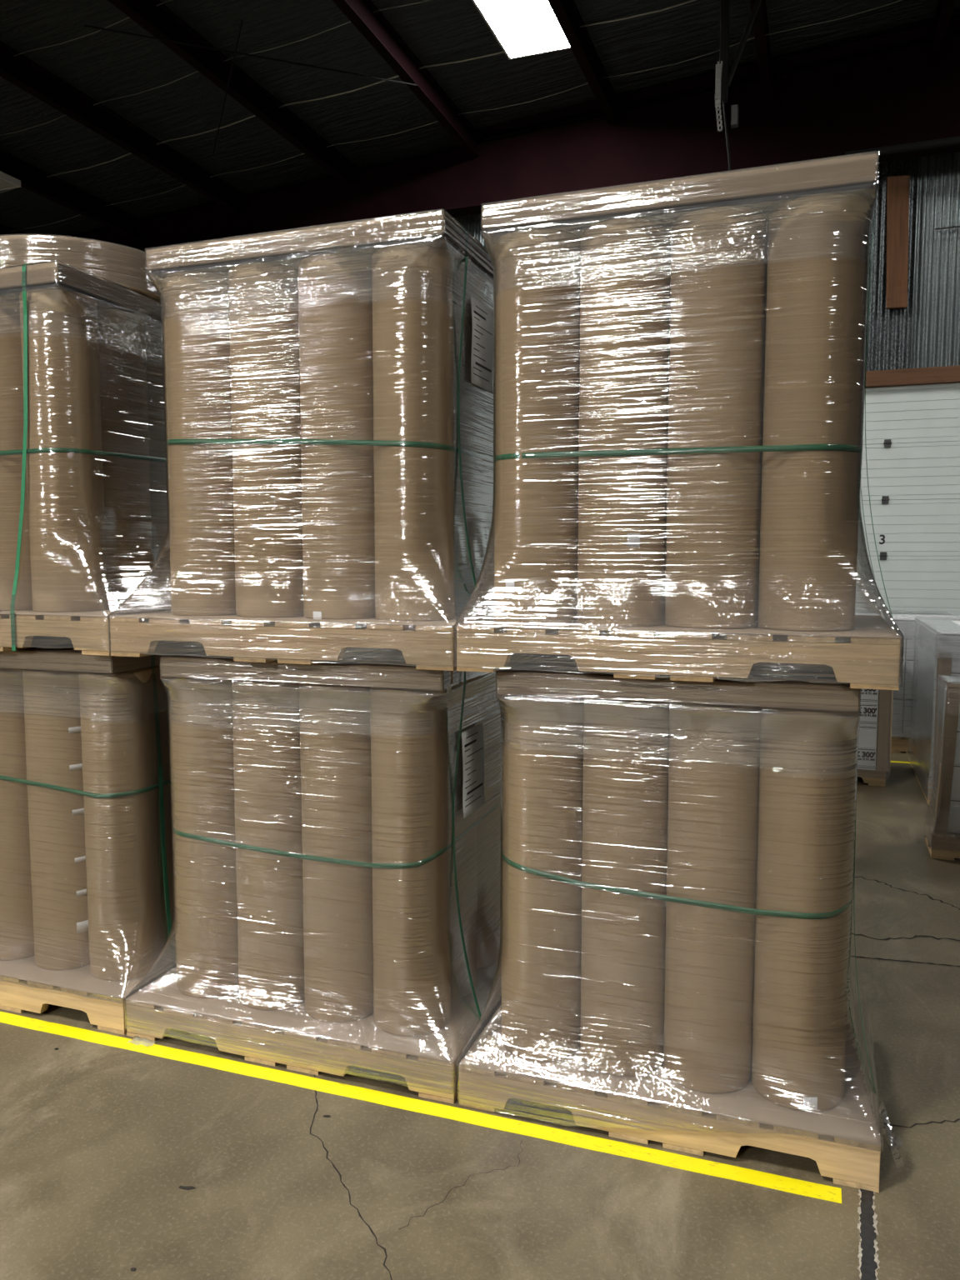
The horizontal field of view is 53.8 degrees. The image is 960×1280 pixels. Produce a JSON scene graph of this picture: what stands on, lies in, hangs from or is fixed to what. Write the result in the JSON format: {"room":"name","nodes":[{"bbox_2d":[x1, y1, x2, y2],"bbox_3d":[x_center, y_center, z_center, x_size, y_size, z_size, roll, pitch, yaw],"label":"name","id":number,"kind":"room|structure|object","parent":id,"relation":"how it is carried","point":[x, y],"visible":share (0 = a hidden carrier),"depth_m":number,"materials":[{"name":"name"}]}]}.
{"room":"distribution center","nodes":[
{"label":"distribution center","id":0,"kind":"room"},
{"bbox_2d":[0,751,959,1279],"bbox_3d":[-3.919,1.692,-0.410,21.000,0.102,24.300,2,5,20],"label":"floor","id":1,"kind":"structure","parent":0,"point":[98,1142],"depth_m":2.44,"materials":[{"name":"concrete"}]},
{"bbox_2d":[0,975,126,1034],"bbox_3d":[-1.593,1.209,3.762,1.161,0.125,0.860,2,5,20],"label":"wooden pallet","id":2,"kind":"object","parent":1,"relation":"on","point":[19,996],"visible":0.2,"depth_m":3.25,"materials":[{"name":"brown wood"}]},
{"bbox_2d":[0,955,143,999],"bbox_3d":[-1.592,1.144,3.755,1.160,0.004,0.862,2,5,20],"label":"cardboard sheet","id":3,"kind":"object","parent":2,"relation":"on","point":[82,979],"visible":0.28,"depth_m":3.30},
{"bbox_2d":[0,667,34,960],"bbox_3d":[-1.742,0.623,3.518,0.244,1.075,0.244,2,5,21],"label":"paper roll","id":4,"kind":"object","parent":3,"relation":"on","point":[17,939],"visible":0.45,"depth_m":3.42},
{"bbox_2d":[22,669,89,969],"bbox_3d":[-1.505,0.630,3.437,0.246,1.075,0.244,4,6,38],"label":"paper roll","id":5,"kind":"object","parent":3,"relation":"on","point":[51,698],"visible":0.63,"depth_m":3.33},
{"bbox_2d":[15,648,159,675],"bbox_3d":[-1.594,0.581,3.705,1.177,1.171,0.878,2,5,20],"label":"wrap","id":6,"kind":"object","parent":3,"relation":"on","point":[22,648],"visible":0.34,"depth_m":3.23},
{"bbox_2d":[0,775,169,798],"bbox_3d":[-1.539,0.462,3.700,0.998,0.071,0.748,2,5,20],"label":"strap","id":7,"kind":"object","parent":6,"relation":"attached to","point":[2,777],"visible":0.3,"depth_m":3.27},
{"bbox_2d":[150,655,175,969],"bbox_3d":[-1.242,0.659,3.408,0.304,1.275,0.020,2,5,20],"label":"strap","id":8,"kind":"object","parent":6,"relation":"attached to","point":[152,657],"visible":0.7,"depth_m":3.36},
{"bbox_2d":[79,667,162,980],"bbox_3d":[-1.270,0.638,3.354,0.244,1.075,0.244,-5,7,-43],"label":"paper roll","id":9,"kind":"object","parent":3,"relation":"on","point":[118,727],"visible":0.88,"depth_m":3.26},
{"bbox_2d":[155,665,174,948],"bbox_3d":[-1.186,0.617,3.586,0.244,1.075,0.244,-2,5,-22],"label":"paper roll","id":10,"kind":"object","parent":3,"relation":"on","point":[162,694],"visible":0.12,"depth_m":3.47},
{"bbox_3d":[-1.976,0.615,3.606,0.245,1.075,0.245,0,5,-2],"label":"paper roll","id":11,"kind":"object","parent":3,"relation":"on","visible":0},
{"bbox_2d":[0,643,204,673],"bbox_3d":[-1.554,0.033,3.666,0.994,0.064,0.782,2,5,20],"label":"cap","id":12,"kind":"object","parent":11,"relation":"on","point":[20,659],"visible":0.25,"depth_m":3.22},
{"bbox_2d":[0,614,182,655],"bbox_3d":[-1.601,-0.064,3.652,1.164,0.125,0.860,2,5,20],"label":"wooden pallet","id":13,"kind":"object","parent":12,"relation":"on","point":[87,634],"visible":0.36,"depth_m":3.13,"materials":[{"name":"brown wood"}]},
{"bbox_2d":[0,260,161,609],"bbox_3d":[-1.624,-0.647,3.607,1.228,1.264,0.878,2,5,20],"label":"wrap","id":14,"kind":"object","parent":13,"relation":"on","point":[123,597],"visible":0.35,"depth_m":3.18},
{"bbox_2d":[10,263,28,650],"bbox_3d":[-1.489,-0.618,3.335,0.121,1.277,0.451,2,5,20],"label":"strap","id":15,"kind":"object","parent":14,"relation":"attached to","point":[23,267],"visible":0.9,"depth_m":3.18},
{"bbox_2d":[0,447,165,462],"bbox_3d":[-1.716,-0.682,3.661,0.995,0.036,0.746,2,5,20],"label":"strap","id":16,"kind":"object","parent":14,"relation":"attached to","point":[47,449],"visible":0.39,"depth_m":3.23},
{"bbox_2d":[0,608,164,616],"bbox_3d":[-1.600,-0.129,3.645,1.163,0.004,0.862,2,5,20],"label":"cardboard sheet","id":17,"kind":"object","parent":13,"relation":"on","point":[105,612],"visible":0.28,"depth_m":3.17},
{"bbox_2d":[0,295,32,610],"bbox_3d":[-1.683,-0.648,3.385,0.244,1.075,0.244,1,5,8],"label":"paper roll","id":18,"kind":"object","parent":17,"relation":"on","point":[11,364],"visible":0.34,"depth_m":3.28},
{"bbox_2d":[19,288,107,612],"bbox_3d":[-1.449,-0.641,3.301,0.244,1.075,0.244,-2,5,-18],"label":"paper roll","id":19,"kind":"object","parent":17,"relation":"on","point":[66,498],"visible":0.97,"depth_m":3.21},
{"bbox_2d":[97,307,152,608],"bbox_3d":[-1.365,-0.661,3.536,0.244,1.075,0.244,0,5,-1],"label":"paper roll","id":20,"kind":"object","parent":17,"relation":"on","point":[122,337],"visible":0.56,"depth_m":3.44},
{"bbox_2d":[145,323,167,564],"bbox_3d":[-1.280,-0.682,3.769,0.244,1.075,0.244,3,6,32],"label":"paper roll","id":21,"kind":"object","parent":17,"relation":"on","point":[152,331],"visible":0.14,"depth_m":3.64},
{"bbox_3d":[-2.152,-0.663,3.552,0.245,1.075,0.245,0,5,-5],"label":"paper roll","id":22,"kind":"object","parent":17,"relation":"on","visible":0},
{"bbox_2d":[0,261,161,324],"bbox_3d":[-1.716,-1.245,3.611,1.009,0.064,0.782,2,5,20],"label":"cap","id":23,"kind":"object","parent":22,"relation":"on","point":[49,272],"visible":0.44,"depth_m":3.23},
{"bbox_2d":[0,233,159,299],"bbox_3d":[-1.558,-1.358,3.651,0.811,0.146,0.811,2,5,20],"label":"paper roll","id":24,"kind":"object","parent":23,"relation":"on","point":[122,265],"visible":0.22,"depth_m":3.30,"materials":[{"name":"paper"}]},
{"bbox_2d":[125,1000,459,1104],"bbox_3d":[-0.484,1.244,3.366,1.174,0.125,0.860,2,5,20],"label":"wooden pallet","id":25,"kind":"object","parent":1,"relation":"on","point":[433,1079],"visible":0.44,"depth_m":2.94,"materials":[{"name":"brown wood"}]},
{"bbox_2d":[125,960,497,1063],"bbox_3d":[-0.483,1.179,3.358,1.173,0.004,0.862,2,5,20],"label":"cardboard sheet","id":26,"kind":"object","parent":25,"relation":"on","point":[445,1044],"visible":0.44,"depth_m":3.01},
{"bbox_2d":[168,676,239,998],"bbox_3d":[-0.920,0.649,3.225,0.244,1.075,0.244,1,5,10],"label":"paper roll","id":27,"kind":"object","parent":26,"relation":"on","point":[207,936],"visible":0.71,"depth_m":3.12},
{"bbox_2d":[160,648,453,689],"bbox_3d":[-0.441,0.069,3.268,0.986,0.064,0.782,2,5,20],"label":"cap","id":28,"kind":"object","parent":27,"relation":"on","point":[327,673],"visible":0.52,"depth_m":2.91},
{"bbox_2d":[110,617,456,670],"bbox_3d":[-0.489,-0.029,3.254,1.188,0.125,0.860,2,5,20],"label":"wooden pallet","id":29,"kind":"object","parent":28,"relation":"on","point":[430,647],"visible":0.62,"depth_m":2.84,"materials":[{"name":"brown wood"}]},
{"bbox_2d":[109,610,455,626],"bbox_3d":[-0.488,-0.094,3.247,1.187,0.004,0.862,2,5,20],"label":"cardboard sheet","id":30,"kind":"object","parent":29,"relation":"on","point":[167,614],"visible":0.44,"depth_m":2.87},
{"bbox_2d":[162,270,236,615],"bbox_3d":[-0.900,-0.623,3.108,0.244,1.075,0.244,2,5,21],"label":"paper roll","id":31,"kind":"object","parent":30,"relation":"on","point":[197,328],"visible":0.75,"depth_m":3.00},
{"bbox_2d":[145,210,448,277],"bbox_3d":[-0.441,-1.204,3.155,1.002,0.064,0.782,2,5,20],"label":"cap","id":32,"kind":"object","parent":31,"relation":"on","point":[346,237],"visible":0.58,"depth_m":2.83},
{"bbox_2d":[228,262,304,617],"bbox_3d":[-0.666,-0.616,3.024,0.244,1.075,0.244,3,6,30],"label":"paper roll","id":33,"kind":"object","parent":30,"relation":"on","point":[264,312],"visible":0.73,"depth_m":2.92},
{"bbox_2d":[298,253,375,619],"bbox_3d":[-0.433,-0.603,2.938,0.244,1.086,0.246,3,6,31],"label":"paper roll","id":34,"kind":"object","parent":30,"relation":"on","point":[335,290],"visible":0.83,"depth_m":2.83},
{"bbox_2d":[371,244,454,621],"bbox_3d":[-0.198,-0.601,2.854,0.244,1.075,0.244,-2,5,-21],"label":"paper roll","id":35,"kind":"object","parent":30,"relation":"on","point":[413,321],"visible":0.94,"depth_m":2.75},
{"bbox_2d":[454,312,482,615],"bbox_3d":[-0.114,-0.622,3.089,0.244,1.075,0.244,1,5,10],"label":"paper roll","id":36,"kind":"object","parent":30,"relation":"on","point":[472,528],"visible":0.03,"depth_m":3.02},
{"bbox_2d":[107,209,503,666],"bbox_3d":[-0.489,-0.605,3.202,1.205,1.275,0.878,2,5,20],"label":"wrap","id":37,"kind":"object","parent":29,"relation":"on","point":[152,593],"visible":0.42,"depth_m":2.95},
{"bbox_2d":[167,439,466,454],"bbox_3d":[-0.465,-0.633,3.214,0.995,0.074,0.746,2,5,20],"label":"strap","id":38,"kind":"object","parent":37,"relation":"attached to","point":[318,442],"visible":0.38,"depth_m":2.83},
{"bbox_2d":[457,256,475,585],"bbox_3d":[-0.132,-0.577,2.876,0.305,1.275,0.016,2,5,20],"label":"strap","id":39,"kind":"object","parent":37,"relation":"attached to","point":[466,257],"visible":0.8,"depth_m":2.84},
{"bbox_2d":[470,295,493,393],"bbox_3d":[0.008,-0.930,2.992,0.006,0.262,0.200,2,5,20],"label":"paper document","id":40,"kind":"object","parent":37,"relation":"attached to","point":[482,357],"visible":1,"depth_m":2.98,"materials":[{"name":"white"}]},
{"bbox_2d":[231,680,304,1009],"bbox_3d":[-0.686,0.657,3.141,0.244,1.075,0.244,2,6,23],"label":"paper roll","id":41,"kind":"object","parent":26,"relation":"on","point":[266,715],"visible":0.73,"depth_m":3.04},
{"bbox_2d":[299,683,373,1022],"bbox_3d":[-0.451,0.664,3.059,0.244,1.075,0.244,-2,5,-17],"label":"paper roll","id":42,"kind":"object","parent":26,"relation":"on","point":[335,720],"visible":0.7,"depth_m":2.96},
{"bbox_2d":[370,686,450,1036],"bbox_3d":[-0.217,0.671,2.975,0.244,1.075,0.244,-4,6,-37],"label":"paper roll","id":43,"kind":"object","parent":26,"relation":"on","point":[410,759],"visible":0.95,"depth_m":2.88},
{"bbox_2d":[449,730,476,999],"bbox_3d":[-0.133,0.651,3.209,0.244,1.075,0.244,1,5,11],"label":"paper roll","id":44,"kind":"object","parent":26,"relation":"on","point":[455,971],"visible":0.12,"depth_m":3.15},
{"bbox_2d":[476,840,499,969],"bbox_3d":[-0.049,0.630,3.442,0.244,1.075,0.244,-5,7,-44],"label":"paper roll","id":45,"kind":"object","parent":26,"relation":"on","point":[487,943],"visible":0.11,"depth_m":3.38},
{"bbox_2d":[124,649,500,1091],"bbox_3d":[-0.484,0.658,3.313,1.190,1.255,0.878,2,5,20],"label":"wrap","id":46,"kind":"object","parent":25,"relation":"on","point":[481,702],"visible":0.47,"depth_m":3.15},
{"bbox_2d":[174,823,475,868],"bbox_3d":[-0.484,0.623,3.333,0.995,0.068,0.746,2,5,20],"label":"strap","id":47,"kind":"object","parent":46,"relation":"attached to","point":[441,852],"visible":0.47,"depth_m":2.95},
{"bbox_2d":[390,657,481,1018],"bbox_3d":[-0.137,0.696,2.991,0.311,1.275,0.016,2,5,20],"label":"strap","id":48,"kind":"object","parent":46,"relation":"attached to","point":[464,683],"visible":0.78,"depth_m":2.97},
{"bbox_2d":[461,722,484,818],"bbox_3d":[-0.021,0.421,3.080,0.009,0.275,0.200,2,5,20],"label":"paper document","id":49,"kind":"object","parent":46,"relation":"attached to","point":[472,739],"visible":1,"depth_m":3.07,"materials":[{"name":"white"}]},
{"bbox_2d":[0,1011,841,1203],"bbox_3d":[-3.374,1.258,3.903,9.097,0.002,0.059,2,5,20],"label":"floor marking line","id":50,"kind":"object","parent":1,"relation":"on","point":[798,1187],"visible":1,"depth_m":2.72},
{"bbox_2d":[459,1065,880,1192],"bbox_3d":[0.617,1.279,2.972,1.134,0.125,0.860,2,5,20],"label":"wooden pallet","id":51,"kind":"object","parent":1,"relation":"on","point":[854,1164],"visible":0.38,"depth_m":2.55,"materials":[{"name":"brown wood"}]},
{"bbox_2d":[456,654,883,1149],"bbox_3d":[0.617,0.701,2.920,1.150,1.272,0.878,2,5,20],"label":"wrap","id":52,"kind":"object","parent":51,"relation":"on","point":[493,1002],"visible":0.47,"depth_m":2.68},
{"bbox_2d":[503,855,849,919],"bbox_3d":[0.618,0.650,2.935,0.986,0.080,0.740,2,5,20],"label":"strap","id":53,"kind":"object","parent":52,"relation":"attached to","point":[634,892],"visible":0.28,"depth_m":2.57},
{"bbox_2d":[459,1004,881,1145],"bbox_3d":[0.618,1.214,2.965,1.133,0.004,0.862,2,5,20],"label":"cardboard sheet","id":54,"kind":"object","parent":51,"relation":"on","point":[852,1119],"visible":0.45,"depth_m":2.60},
{"bbox_2d":[501,694,583,1061],"bbox_3d":[0.187,0.684,2.831,0.244,1.075,0.244,-1,5,-9],"label":"paper roll","id":55,"kind":"object","parent":54,"relation":"on","point":[543,749],"visible":0.84,"depth_m":2.73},
{"bbox_2d":[496,654,859,711],"bbox_3d":[0.629,0.103,2.885,0.956,0.064,0.782,2,5,20],"label":"cap","id":56,"kind":"object","parent":55,"relation":"on","point":[730,692],"visible":0.64,"depth_m":2.54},
{"bbox_2d":[456,626,900,689],"bbox_3d":[0.615,0.006,2.859,1.138,0.125,0.860,2,5,20],"label":"wooden pallet","id":57,"kind":"object","parent":56,"relation":"on","point":[862,662],"visible":0.7,"depth_m":2.44,"materials":[{"name":"brown wood"}]},
{"bbox_2d":[456,615,901,638],"bbox_3d":[0.616,-0.059,2.852,1.137,0.004,0.862,2,5,20],"label":"cardboard sheet","id":58,"kind":"object","parent":57,"relation":"on","point":[866,626],"visible":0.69,"depth_m":2.51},
{"bbox_2d":[494,228,580,624],"bbox_3d":[0.164,-0.589,2.724,0.244,1.075,0.244,0,5,-5],"label":"paper roll","id":59,"kind":"object","parent":58,"relation":"on","point":[536,522],"visible":0.94,"depth_m":2.62,"materials":[{"name":"paper"}]},
{"bbox_2d":[481,153,878,249],"bbox_3d":[0.606,-1.171,2.780,0.998,0.064,0.782,2,5,20],"label":"cap","id":60,"kind":"object","parent":59,"relation":"on","point":[857,171],"visible":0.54,"depth_m":2.45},
{"bbox_2d":[577,217,670,626],"bbox_3d":[0.399,-0.582,2.642,0.244,1.075,0.244,4,7,40],"label":"paper roll","id":61,"kind":"object","parent":58,"relation":"on","point":[625,277],"visible":1,"depth_m":2.54,"materials":[{"name":"paper"}]},
{"bbox_2d":[665,205,766,629],"bbox_3d":[0.634,-0.575,2.560,0.244,1.075,0.244,3,6,31],"label":"paper roll","id":62,"kind":"object","parent":58,"relation":"on","point":[718,253],"visible":0.99,"depth_m":2.46,"materials":[{"name":"paper"}]},
{"bbox_2d":[755,241,767,621],"bbox_3d":[0.717,-0.595,2.791,0.244,1.075,0.244,0,5,3],"label":"paper roll","id":63,"kind":"object","parent":58,"relation":"on","point":[766,265],"visible":0.05,"depth_m":2.71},
{"bbox_2d":[757,192,869,631],"bbox_3d":[0.868,-0.567,2.475,0.244,1.075,0.244,-3,6,-28],"label":"paper roll","id":64,"kind":"object","parent":58,"relation":"on","point":[816,270],"visible":0.97,"depth_m":2.38,"materials":[{"name":"paper"}]},
{"bbox_2d":[455,150,904,686],"bbox_3d":[0.615,-0.571,2.807,1.154,1.273,0.878,2,5,20],"label":"wrap","id":65,"kind":"object","parent":57,"relation":"on","point":[480,604],"visible":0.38,"depth_m":2.62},
{"bbox_2d":[496,444,859,460],"bbox_3d":[0.600,-0.532,2.839,0.995,0.034,0.746,2,5,20],"label":"strap","id":66,"kind":"object","parent":65,"relation":"attached to","point":[800,447],"visible":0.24,"depth_m":2.47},
{"bbox_2d":[580,698,669,1076],"bbox_3d":[0.419,0.692,2.750,0.244,1.075,0.244,2,6,23],"label":"paper roll","id":67,"kind":"object","parent":54,"relation":"on","point":[625,789],"visible":0.93,"depth_m":2.65,"materials":[{"name":"paper"}]},
{"bbox_2d":[663,702,760,1093],"bbox_3d":[0.650,0.699,2.665,0.244,1.075,0.244,-2,5,-19],"label":"paper roll","id":68,"kind":"object","parent":54,"relation":"on","point":[713,764],"visible":0.93,"depth_m":2.57,"materials":[{"name":"paper"}]},
{"bbox_2d":[751,707,857,1111],"bbox_3d":[0.881,0.707,2.581,0.244,1.075,0.244,-3,6,-31],"label":"paper roll","id":69,"kind":"object","parent":54,"relation":"on","point":[806,777],"visible":0.83,"depth_m":2.48,"materials":[{"name":"paper"}]},
{"bbox_2d":[857,748,885,786],"bbox_3d":[2.434,0.905,7.171,1.130,0.125,0.860,2,5,20],"label":"wooden pallet","id":70,"kind":"object","parent":1,"relation":"on","point":[873,777],"visible":0.06,"depth_m":6.61,"materials":[{"name":"brown wood"}]},
{"bbox_2d":[857,747,875,769],"bbox_3d":[2.612,0.783,6.946,0.506,0.151,0.778,2,5,20],"label":"carton","id":71,"kind":"object","parent":70,"relation":"on","point":[867,757],"visible":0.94,"depth_m":6.52,"materials":[{"name":"white"}]},
{"bbox_2d":[858,725,876,748],"bbox_3d":[2.613,0.630,6.933,0.506,0.151,0.777,2,5,20],"label":"carton","id":72,"kind":"object","parent":71,"relation":"on","point":[867,734],"visible":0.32,"depth_m":6.50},
{"bbox_2d":[860,703,877,726],"bbox_3d":[2.612,0.478,6.919,0.506,0.151,0.778,2,5,20],"label":"carton","id":73,"kind":"object","parent":72,"relation":"on","point":[868,717],"visible":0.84,"depth_m":6.49,"materials":[{"name":"white"}]},
{"bbox_2d":[887,690,892,777],"bbox_3d":[2.404,0.413,6.989,1.129,0.988,0.845,2,5,20],"label":"wrap","id":74,"kind":"object","parent":70,"relation":"on","point":[888,772],"visible":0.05,"depth_m":6.45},
{"bbox_2d":[875,690,893,771],"bbox_3d":[2.778,0.438,6.480,0.085,0.922,0.085,2,5,20],"label":"board","id":75,"kind":"object","parent":74,"relation":"attached to","point":[885,697],"visible":0.65,"depth_m":6.46,"materials":[{"name":"cardboard"}]},
{"bbox_2d":[876,735,908,753],"bbox_3d":[3.585,0.823,8.094,1.150,0.125,0.860,2,5,20],"label":"wooden pallet","id":76,"kind":"object","parent":1,"relation":"on","point":[898,744],"visible":0.06,"depth_m":7.70,"materials":[{"name":"brown wood"}]},
{"bbox_2d":[876,697,903,736],"bbox_3d":[3.324,0.592,8.145,0.526,0.318,0.777,2,5,20],"label":"carton","id":77,"kind":"object","parent":76,"relation":"on","point":[897,702],"visible":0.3,"depth_m":7.71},
{"bbox_2d":[902,696,912,737],"bbox_3d":[3.822,0.608,7.967,0.526,0.318,0.777,2,5,20],"label":"carton","id":78,"kind":"object","parent":76,"relation":"on","point":[907,702],"visible":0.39,"depth_m":7.68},
{"bbox_2d":[904,658,913,698],"bbox_3d":[3.822,0.289,7.938,0.526,0.318,0.777,2,5,20],"label":"carton","id":79,"kind":"object","parent":78,"relation":"on","point":[908,677],"visible":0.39,"depth_m":7.66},
{"bbox_2d":[900,615,959,659],"bbox_3d":[3.822,-0.029,7.910,0.526,0.318,0.777,2,5,20],"label":"carton","id":80,"kind":"object","parent":79,"relation":"on","point":[911,625],"visible":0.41,"depth_m":7.63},
{"bbox_2d":[915,773,933,804],"bbox_3d":[3.587,0.982,6.315,1.160,0.125,0.860,2,5,20],"label":"wooden pallet","id":81,"kind":"object","parent":1,"relation":"on","point":[930,779],"visible":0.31,"depth_m":6.14,"materials":[{"name":"brown wood"}]},
{"bbox_2d":[929,739,934,778],"bbox_3d":[3.432,0.761,6.676,0.538,0.243,1.387,2,5,20],"label":"carton","id":82,"kind":"object","parent":81,"relation":"on","point":[932,742],"visible":0.02,"depth_m":6.31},
{"bbox_2d":[931,703,934,742],"bbox_3d":[3.432,0.517,6.654,0.538,0.243,1.387,2,5,20],"label":"carton","id":83,"kind":"object","parent":82,"relation":"on","point":[933,705],"visible":0.02,"depth_m":6.29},
{"bbox_2d":[933,665,959,705],"bbox_3d":[3.432,0.273,6.632,0.538,0.243,1.387,2,5,20],"label":"carton","id":84,"kind":"object","parent":83,"relation":"on","point":[955,673],"visible":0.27,"depth_m":6.22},
{"bbox_2d":[935,620,959,671],"bbox_3d":[3.432,0.029,6.611,0.538,0.243,1.387,2,5,20],"label":"carton","id":85,"kind":"object","parent":84,"relation":"on","point":[942,634],"visible":0.49,"depth_m":6.04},
{"bbox_2d":[907,616,959,799],"bbox_3d":[3.691,0.444,6.560,1.174,1.104,1.494,2,5,20],"label":"wrap","id":86,"kind":"object","parent":81,"relation":"on","point":[926,627],"visible":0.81,"depth_m":6.62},
{"bbox_2d":[932,651,952,783],"bbox_3d":[2.982,0.504,6.106,0.075,0.857,0.075,2,5,20],"label":"board","id":87,"kind":"object","parent":81,"relation":"on","point":[944,662],"visible":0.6,"depth_m":6.05,"materials":[{"name":"cardboard"}]},
{"bbox_2d":[924,826,959,860],"bbox_3d":[3.002,1.100,4.989,1.160,0.125,0.360,2,5,20],"label":"wooden pallet","id":88,"kind":"object","parent":1,"relation":"on","point":[943,847],"visible":0.7,"depth_m":5.00,"materials":[{"name":"brown wood"}]},
{"bbox_2d":[924,675,959,849],"bbox_3d":[3.003,0.669,4.951,1.175,0.898,0.375,2,5,20],"label":"wrap","id":89,"kind":"object","parent":88,"relation":"attached to","point":[930,817],"visible":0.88,"depth_m":5.13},
{"bbox_2d":[933,682,959,834],"bbox_3d":[2.474,0.627,5.006,0.095,0.807,0.060,2,5,20],"label":"board","id":90,"kind":"object","parent":88,"relation":"on","point":[952,696],"visible":0.89,"depth_m":4.98,"materials":[{"name":"cardboard"}]},
{"bbox_2d":[947,798,959,833],"bbox_3d":[2.762,0.928,5.060,0.526,0.183,0.277,2,5,20],"label":"carton","id":91,"kind":"object","parent":88,"relation":"on","point":[954,812],"visible":0.5,"depth_m":5.00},
{"bbox_2d":[0,0,959,235],"bbox_3d":[-3.919,-4.394,-0.952,21.000,1.780,24.300,2,5,20],"label":"ceiling","id":92,"kind":"structure","parent":0,"point":[103,65],"depth_m":8.64,"materials":[{"name":"grey plastic"}]},
{"bbox_2d":[0,149,140,239],"bbox_3d":[-8.094,-3.999,0.481,0.090,0.230,23.900,2,5,20],"label":"roof beam","id":93,"kind":"structure","parent":92,"relation":"attached to","point":[32,178],"depth_m":10.39,"materials":[{"name":"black metal"}]},
{"bbox_2d":[0,40,244,214],"bbox_3d":[-6.730,-4.071,-0.017,0.090,0.230,23.900,2,5,20],"label":"roof beam","id":94,"kind":"structure","parent":92,"relation":"attached to","point":[20,71],"depth_m":8.93,"materials":[{"name":"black metal"}]},
{"bbox_2d":[107,0,359,187],"bbox_3d":[-5.365,-4.143,-0.515,0.090,0.230,23.900,2,5,20],"label":"roof beam","id":95,"kind":"structure","parent":92,"relation":"attached to","point":[159,21],"depth_m":8.35,"materials":[{"name":"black metal"}]},
{"bbox_2d":[0,0,696,193],"bbox_3d":[-0.498,-5.149,8.552,21.001,1.689,0.094,2,5,20],"label":"wire","id":96,"kind":"object","parent":92,"relation":"attached to","point":[690,1],"visible":0.73,"depth_m":8.76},
{"bbox_2d":[332,0,484,158],"bbox_3d":[-4.000,-4.215,-1.014,0.090,0.230,23.900,2,5,20],"label":"beam","id":97,"kind":"structure","parent":92,"relation":"attached to","point":[374,27],"depth_m":8.34,"materials":[{"name":"red metal"}]},
{"bbox_2d":[84,25,417,85],"bbox_3d":[-1.778,-4.782,7.767,2.731,0.164,0.014,-3,6,-27],"label":"rod","id":98,"kind":"object","parent":97,"relation":"attached to","point":[87,26],"visible":1,"depth_m":7.70,"materials":[{"name":"black metal"}]},
{"bbox_2d":[11,0,901,231],"bbox_3d":[-0.186,-5.226,9.415,21.000,1.680,0.086,2,5,20],"label":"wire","id":99,"kind":"object","parent":92,"relation":"attached to","point":[899,0],"visible":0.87,"depth_m":9.25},
{"bbox_2d":[70,18,959,251],"bbox_3d":[-0.004,-5.221,9.926,21.000,1.361,0.240,2,5,20],"label":"wall","id":100,"kind":"structure","parent":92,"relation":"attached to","point":[908,91],"depth_m":9.29,"materials":[{"name":"red metal"}]},
{"bbox_2d":[471,0,570,59],"bbox_3d":[0.341,-5.135,7.687,0.620,0.117,1.240,2,5,20],"label":"ceiling light","id":101,"kind":"object","parent":92,"relation":"hanging from","point":[522,28],"visible":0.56,"depth_m":7.84,"materials":[{"name":"plastic"}]},
{"bbox_2d":[547,0,622,124],"bbox_3d":[-2.616,-4.289,-1.519,0.090,0.230,23.900,2,5,20],"label":"beam","id":102,"kind":"structure","parent":92,"relation":"attached to","point":[567,13],"depth_m":8.29,"materials":[{"name":"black metal"}]},
{"bbox_2d":[715,0,761,170],"bbox_3d":[1.984,-4.090,6.941,0.507,2.319,0.078,1,5,12],"label":"strut","id":103,"kind":"object","parent":92,"relation":"hanging from","point":[723,77],"visible":0.96,"depth_m":6.94,"materials":[{"name":"black metal"}]},
{"bbox_2d":[750,0,771,88],"bbox_3d":[-1.242,-4.361,-2.020,0.090,0.230,23.900,2,5,20],"label":"beam","id":104,"kind":"structure","parent":92,"relation":"attached to","point":[762,40],"depth_m":8.26,"materials":[{"name":"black metal"}]},
{"bbox_2d":[932,0,954,47],"bbox_3d":[0.141,-4.434,-2.526,0.090,0.230,23.900,2,5,20],"label":"beam","id":105,"kind":"structure","parent":92,"relation":"attached to","point":[944,7],"depth_m":8.13,"materials":[{"name":"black metal"}]},
{"bbox_2d":[454,53,959,387],"bbox_3d":[0.134,-2.844,10.521,21.000,7.000,0.308,2,5,20],"label":"wall","id":106,"kind":"structure","parent":0,"point":[926,333],"depth_m":8.88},
{"bbox_2d":[885,175,909,309],"bbox_3d":[3.914,-3.729,8.874,0.217,1.205,0.045,2,5,20],"label":"wooden board","id":107,"kind":"object","parent":106,"relation":"attached to","point":[897,187],"visible":1,"depth_m":8.85,"materials":[{"name":"brown wood"}]},
{"bbox_2d":[855,382,959,614],"bbox_3d":[4.902,-0.789,8.855,2.780,3.228,0.093,2,5,20],"label":"door","id":108,"kind":"structure","parent":106,"relation":"in","point":[912,432],"depth_m":9.05,"materials":[{"name":"white paint"}]},
{"bbox_2d":[865,365,959,387],"bbox_3d":[4.827,-2.465,8.676,3.300,0.147,0.060,2,5,20],"label":"door frame","id":109,"kind":"structure","parent":106,"relation":"attached to","point":[947,374],"depth_m":8.91,"materials":[{"name":"brown wood"}]},
{"bbox_3d":[6.058,-1.526,-4.292,0.200,7.000,24.300,2,5,20],"label":"wall","id":110,"kind":"structure","parent":0,"visible":0},
{"bbox_2d":[845,135,959,155],"bbox_3d":[6.504,-4.293,7.408,6.800,0.110,0.070,2,5,20],"label":"pipe","id":111,"kind":"object","parent":110,"relation":"attached to","point":[952,141],"visible":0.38,"depth_m":8.34,"materials":[{"name":"black metal"}]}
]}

